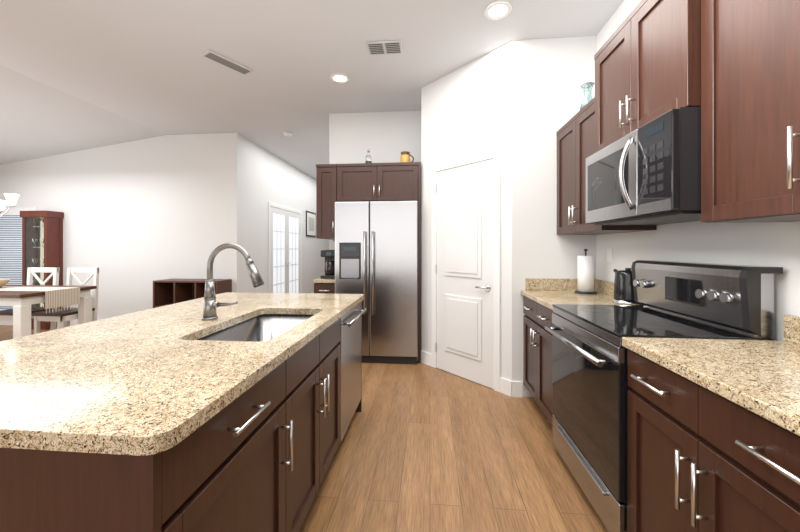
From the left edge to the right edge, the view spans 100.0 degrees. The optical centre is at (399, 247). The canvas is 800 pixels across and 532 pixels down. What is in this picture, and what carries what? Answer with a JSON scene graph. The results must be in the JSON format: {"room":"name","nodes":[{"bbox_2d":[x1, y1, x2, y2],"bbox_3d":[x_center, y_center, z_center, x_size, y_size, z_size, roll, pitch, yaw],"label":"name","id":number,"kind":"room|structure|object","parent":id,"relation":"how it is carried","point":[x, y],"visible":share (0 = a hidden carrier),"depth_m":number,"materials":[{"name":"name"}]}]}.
{"room":"dining room and kitchen","nodes":[
{"label":"dining room and kitchen","id":0,"kind":"room"},
{"bbox_2d":[0,133,240,318],"bbox_3d":[-5.020,-0.255,5.458,5.030,3.050,0.100,0,0,5],"label":"wall","id":1,"kind":"structure","parent":0,"point":[140,216],"depth_m":5.33,"materials":[{"name":"paint"}]},
{"bbox_2d":[0,208,37,310],"bbox_3d":[-6.665,0.215,5.534,1.480,1.750,0.039,0,0,5],"label":"window blinds","id":2,"kind":"object","parent":1,"relation":"attached to","point":[11,244],"visible":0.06,"depth_m":5.50,"materials":[{"name":"white plastic"}]},
{"bbox_2d":[0,319,100,325],"bbox_3d":[-5.017,1.205,5.400,5.045,0.130,0.015,0,0,5],"label":"baseboard","id":3,"kind":"structure","parent":1,"relation":"attached to","point":[2,322],"depth_m":5.51,"materials":[{"name":"white wood"}]},
{"bbox_2d":[241,136,328,292],"bbox_3d":[-2.340,-0.255,7.759,0.100,3.050,4.960,0,0,5],"label":"wall","id":4,"kind":"structure","parent":0,"point":[266,176],"depth_m":6.12,"materials":[{"name":"paint"}]},
{"bbox_2d":[268,202,301,292],"bbox_3d":[-2.331,0.210,6.970,0.056,2.120,1.590,0,0,5],"label":"french door","id":5,"kind":"structure","parent":4,"relation":"attached to","point":[284,249],"depth_m":6.87,"materials":[{"name":"white wood"}]},
{"bbox_2d":[306,211,315,236],"bbox_3d":[-2.221,-0.590,8.391,0.022,0.620,0.680,0,0,5],"label":"picture frame","id":6,"kind":"object","parent":4,"relation":"attached to","point":[310,224],"visible":0.98,"depth_m":8.32,"materials":[{"name":"black plastic"}]},
{"bbox_2d":[0,325,607,531],"bbox_3d":[-2.936,1.320,4.278,9.590,0.100,12.200,0,0,5],"label":"floor","id":7,"kind":"structure","parent":0,"point":[422,447],"depth_m":1.95,"materials":[{"name":"brown wood"}]},
{"bbox_2d":[0,267,59,330],"bbox_3d":[-4.955,0.770,4.433,0.440,1.000,0.470,0,0,5],"label":"dining chair","id":8,"kind":"object","parent":7,"relation":"on","point":[7,315],"visible":0.46,"depth_m":4.61,"materials":[{"name":"white wood"}]},
{"bbox_2d":[20,211,63,329],"bbox_3d":[-5.688,0.345,5.334,0.460,1.850,0.254,0,0,5],"label":"curio cabinet","id":9,"kind":"object","parent":7,"relation":"on","point":[42,238],"visible":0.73,"depth_m":5.24,"materials":[{"name":"brown wood"}]},
{"bbox_2d":[0,285,96,338],"bbox_3d":[-4.958,0.882,4.072,1.900,0.775,0.830,0,0,5],"label":"dining table","id":10,"kind":"object","parent":7,"relation":"on","point":[20,302],"visible":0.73,"depth_m":3.69,"materials":[{"name":"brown wood"}]},
{"bbox_2d":[0,286,79,312],"bbox_3d":[-4.804,0.617,4.063,1.608,0.254,0.380,0,0,5],"label":"table runner","id":11,"kind":"object","parent":10,"relation":"on","point":[55,297],"visible":1,"depth_m":3.99,"materials":[{"name":"beige fabric"}]},
{"bbox_2d":[0,279,9,287],"bbox_3d":[-4.957,0.439,4.077,0.300,0.100,0.300,0,0,5],"label":"bowl","id":12,"kind":"object","parent":11,"relation":"on","point":[3,282],"visible":1,"depth_m":4.10,"materials":[{"name":"beige wicker"}]},
{"bbox_2d":[31,268,99,333],"bbox_3d":[-4.353,0.770,4.379,0.440,1.000,0.470,0,0,5],"label":"dining chair","id":13,"kind":"object","parent":7,"relation":"on","point":[62,318],"visible":0.62,"depth_m":4.50,"materials":[{"name":"white wood"}]},
{"bbox_2d":[0,243,365,531],"bbox_3d":[-0.774,0.622,1.665,0.881,1.296,1.980,0,0,5],"label":"kitchen island","id":14,"kind":"object","parent":7,"relation":"on","point":[258,456],"visible":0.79,"depth_m":0.95,"materials":[{"name":"brown wood"}]},
{"bbox_2d":[0,292,363,455],"bbox_3d":[-0.927,0.377,1.674,1.135,0.037,1.990,0,0,5],"label":"island countertop","id":15,"kind":"structure","parent":14,"relation":"on","point":[152,381],"depth_m":0.97,"materials":[{"name":"stone"}]},
{"bbox_2d":[153,279,231,307],"bbox_3d":[-3.113,0.875,5.054,1.000,0.790,0.354,0,0,5],"label":"bookcase","id":16,"kind":"object","parent":7,"relation":"on","point":[168,291],"visible":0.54,"depth_m":5.00,"materials":[{"name":"brown wood"}]},
{"bbox_2d":[313,278,334,293],"bbox_3d":[-0.826,0.764,4.102,0.266,1.012,0.663,0,0,5],"label":"base cabinet","id":17,"kind":"object","parent":7,"relation":"on","point":[324,285],"visible":0.23,"depth_m":3.81,"materials":[{"name":"brown wood"}]},
{"bbox_2d":[320,250,334,277],"bbox_3d":[-0.829,0.190,4.069,0.200,0.335,0.262,0,0,5],"label":"coffee maker","id":18,"kind":"object","parent":17,"relation":"on","point":[329,266],"visible":0.69,"depth_m":3.95,"materials":[{"name":"black plastic"}]},
{"bbox_2d":[316,162,420,362],"bbox_3d":[-0.336,0.160,4.058,1.190,2.220,0.663,0,0,5],"label":"cabinet","id":19,"kind":"object","parent":7,"relation":"on","point":[369,182],"visible":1,"depth_m":3.78,"materials":[{"name":"brown wood"}]},
{"bbox_2d":[365,149,371,162],"bbox_3d":[-0.376,-1.063,3.999,0.076,0.225,0.076,0,0,5],"label":"glass bottle","id":20,"kind":"object","parent":19,"relation":"on","point":[368,159],"visible":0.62,"depth_m":3.98,"materials":[{"name":"white"}]},
{"bbox_2d":[400,151,413,161],"bbox_3d":[0.085,-1.038,3.958,0.165,0.175,0.120,0,0,5],"label":"ceramic pitcher","id":21,"kind":"object","parent":19,"relation":"on","point":[405,156],"visible":0.79,"depth_m":3.91,"materials":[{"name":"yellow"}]},
{"bbox_2d":[335,201,417,363],"bbox_3d":[-0.237,0.380,3.986,0.920,1.780,0.782,0,0,5],"label":"fridge","id":22,"kind":"object","parent":7,"relation":"on","point":[376,253],"visible":0.85,"depth_m":3.65,"materials":[{"name":"grey metal"}]},
{"bbox_2d":[522,298,644,426],"bbox_3d":[1.312,0.833,2.462,0.594,0.875,0.752,0,0,5],"label":"base cabinet","id":23,"kind":"object","parent":7,"relation":"on","point":[537,341],"depth_m":2.45,"materials":[{"name":"brown wood"}]},
{"bbox_2d":[521,290,643,309],"bbox_3d":[1.302,0.377,2.463,0.615,0.037,0.752,0,0,5],"label":"countertop","id":24,"kind":"structure","parent":23,"relation":"on","point":[546,298],"depth_m":2.43,"materials":[{"name":"beige stone"}]},
{"bbox_2d":[575,249,596,293],"bbox_3d":[1.472,0.181,2.660,0.156,0.352,0.156,0,0,5],"label":"paper towel holder","id":25,"kind":"object","parent":24,"relation":"on","point":[585,274],"visible":1,"depth_m":2.61,"materials":[{"name":"white paper"}]},
{"bbox_2d":[613,268,641,304],"bbox_3d":[1.469,0.243,2.151,0.164,0.228,0.187,0,0,5],"label":"kettle","id":26,"kind":"object","parent":24,"relation":"on","point":[623,289],"visible":0.52,"depth_m":2.12,"materials":[{"name":"metal"}]},
{"bbox_2d":[624,346,672,531],"bbox_3d":[1.192,0.833,1.118,0.594,0.875,0.418,0,0,5],"label":"base cabinet","id":27,"kind":"object","parent":7,"relation":"on","point":[650,399],"depth_m":1.23,"materials":[{"name":"brown wood"}]},
{"bbox_2d":[544,260,782,531],"bbox_3d":[1.192,0.672,1.711,0.666,1.195,0.754,0,0,5],"label":"range","id":28,"kind":"object","parent":7,"relation":"on","point":[676,299],"visible":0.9,"depth_m":1.54,"materials":[{"name":"black metal"}]},
{"bbox_2d":[673,374,799,531],"bbox_3d":[1.156,0.833,0.715,0.594,0.875,0.629,0,0,5],"label":"base cabinet","id":29,"kind":"object","parent":7,"relation":"on","point":[713,435],"depth_m":0.90,"materials":[{"name":"brown wood"}]},
{"bbox_2d":[622,337,799,437],"bbox_3d":[1.110,0.377,0.317,0.615,0.037,2.028,0,0,5],"label":"countertop","id":30,"kind":"structure","parent":29,"relation":"on","point":[761,377],"depth_m":1.01,"materials":[{"name":"beige stone"}]},
{"bbox_2d":[0,0,623,179],"bbox_3d":[-2.936,-1.554,4.278,9.590,0.652,12.200,0,0,5],"label":"ceiling","id":31,"kind":"structure","parent":0,"point":[77,75],"depth_m":3.20,"materials":[{"name":"paint"}]},
{"bbox_2d":[0,193,18,216],"bbox_3d":[-5.099,-0.960,4.090,0.949,1.241,1.077,0,0,5],"label":"pendant chandelier","id":32,"kind":"object","parent":31,"relation":"hanging from","point":[11,199],"visible":1,"depth_m":4.05,"materials":[{"name":"silver metal"}]},
{"bbox_2d":[201,50,252,74],"bbox_3d":[-1.650,-1.773,3.224,0.140,0.012,0.430,0,0,34],"label":"ceiling vent","id":33,"kind":"object","parent":31,"relation":"in","point":[223,61],"visible":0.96,"depth_m":3.20,"materials":[{"name":"grey metal"}]},
{"bbox_2d":[283,132,292,135],"bbox_3d":[-1.735,-1.760,5.195,0.140,0.037,0.140,0,0,5],"label":"smoke detector","id":34,"kind":"object","parent":31,"relation":"attached to","point":[287,133],"visible":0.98,"depth_m":5.16,"materials":[{"name":"white plastic"}]},
{"bbox_2d":[330,73,349,83],"bbox_3d":[-0.628,-1.773,3.514,0.200,0.012,0.200,0,0,5],"label":"recessed light","id":35,"kind":"object","parent":31,"relation":"in","point":[339,78],"visible":1,"depth_m":3.51,"materials":[{"name":"white plastic"}]},
{"bbox_2d":[365,40,402,54],"bbox_3d":[-0.136,-1.772,2.974,0.310,0.014,0.190,0,0,5],"label":"ceiling vent","id":36,"kind":"object","parent":31,"relation":"in","point":[384,47],"visible":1,"depth_m":2.96,"materials":[{"name":"grey metal"}]},
{"bbox_2d":[484,1,511,19],"bbox_3d":[0.733,-1.773,2.510,0.200,0.012,0.200,0,0,5],"label":"recessed light","id":37,"kind":"object","parent":31,"relation":"in","point":[497,10],"visible":1,"depth_m":2.51,"materials":[{"name":"white plastic"}]},
{"bbox_2d":[329,110,420,249],"bbox_3d":[-0.269,-0.255,4.441,1.335,3.050,0.100,0,0,5],"label":"wall","id":38,"kind":"structure","parent":0,"point":[386,137],"depth_m":4.40,"materials":[{"name":"paint"}]},
{"bbox_2d":[421,41,511,388],"bbox_3d":[0.637,-0.255,3.339,0.100,3.050,1.124,0,0,-40],"label":"wall","id":39,"kind":"structure","parent":0,"point":[466,110],"depth_m":3.19,"materials":[{"name":"paint"}]},
{"bbox_2d":[431,149,500,391],"bbox_3d":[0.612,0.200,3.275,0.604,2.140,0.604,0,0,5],"label":"door","id":40,"kind":"structure","parent":39,"relation":"attached to","point":[466,269],"depth_m":3.21,"materials":[{"name":"white wood"}]},
{"bbox_2d":[512,36,595,396],"bbox_3d":[1.308,-0.255,2.895,0.690,3.050,0.100,0,0,5],"label":"wall","id":41,"kind":"structure","parent":0,"point":[550,76],"depth_m":2.85,"materials":[{"name":"paint"}]},
{"bbox_2d":[525,278,576,289],"bbox_3d":[1.344,0.308,2.826,0.555,0.100,0.020,0,0,5],"label":"backsplash","id":42,"kind":"structure","parent":41,"relation":"attached to","point":[530,283],"depth_m":2.82,"materials":[{"name":"beige stone"}]},
{"bbox_2d":[596,0,799,340],"bbox_3d":[1.481,-0.255,0.395,0.100,3.050,5.050,0,0,5],"label":"wall","id":43,"kind":"structure","parent":0,"point":[772,244],"depth_m":1.64,"materials":[{"name":"paint"}]},
{"bbox_2d":[556,100,655,234],"bbox_3d":[1.449,-0.545,2.449,0.319,0.870,0.752,0,0,5],"label":"upper cabinet","id":44,"kind":"object","parent":43,"relation":"attached to","point":[574,139],"depth_m":2.47,"materials":[{"name":"brown wood"}]},
{"bbox_2d":[580,82,594,109],"bbox_3d":[1.336,-1.071,2.391,0.100,0.180,0.100,0,0,5],"label":"glass vase","id":45,"kind":"object","parent":44,"relation":"on","point":[587,87],"visible":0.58,"depth_m":2.37,"materials":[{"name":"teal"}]},
{"bbox_2d":[607,247,611,261],"bbox_3d":[1.624,0.052,2.601,0.006,0.115,0.070,0,0,5],"label":"outlet","id":46,"kind":"object","parent":43,"relation":"attached to","point":[609,254],"visible":1,"depth_m":2.60,"materials":[{"name":"white plastic"}]},
{"bbox_2d":[592,0,699,154],"bbox_3d":[1.359,-0.883,1.696,0.364,0.635,0.760,0,0,5],"label":"upper cabinet","id":47,"kind":"object","parent":43,"relation":"attached to","point":[649,67],"depth_m":1.61,"materials":[{"name":"brown wood"}]},
{"bbox_2d":[586,106,700,225],"bbox_3d":[1.299,-0.350,1.701,0.484,0.424,0.754,0,0,5],"label":"microwave","id":48,"kind":"object","parent":47,"relation":"attached to","point":[649,173],"visible":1,"depth_m":1.49,"materials":[{"name":"silver metal"}]},
{"bbox_2d":[594,279,799,341],"bbox_3d":[1.474,0.308,1.046,0.020,0.100,3.544,0,0,5],"label":"backsplash","id":49,"kind":"structure","parent":43,"relation":"attached to","point":[791,323],"depth_m":1.29,"materials":[{"name":"beige stone"}]},
{"bbox_2d":[700,0,799,222],"bbox_3d":[1.308,-0.650,0.871,0.319,1.100,0.888,0,0,5],"label":"upper cabinet","id":50,"kind":"object","parent":43,"relation":"attached to","point":[731,68],"depth_m":1.14,"materials":[{"name":"brown wood"}]}
]}

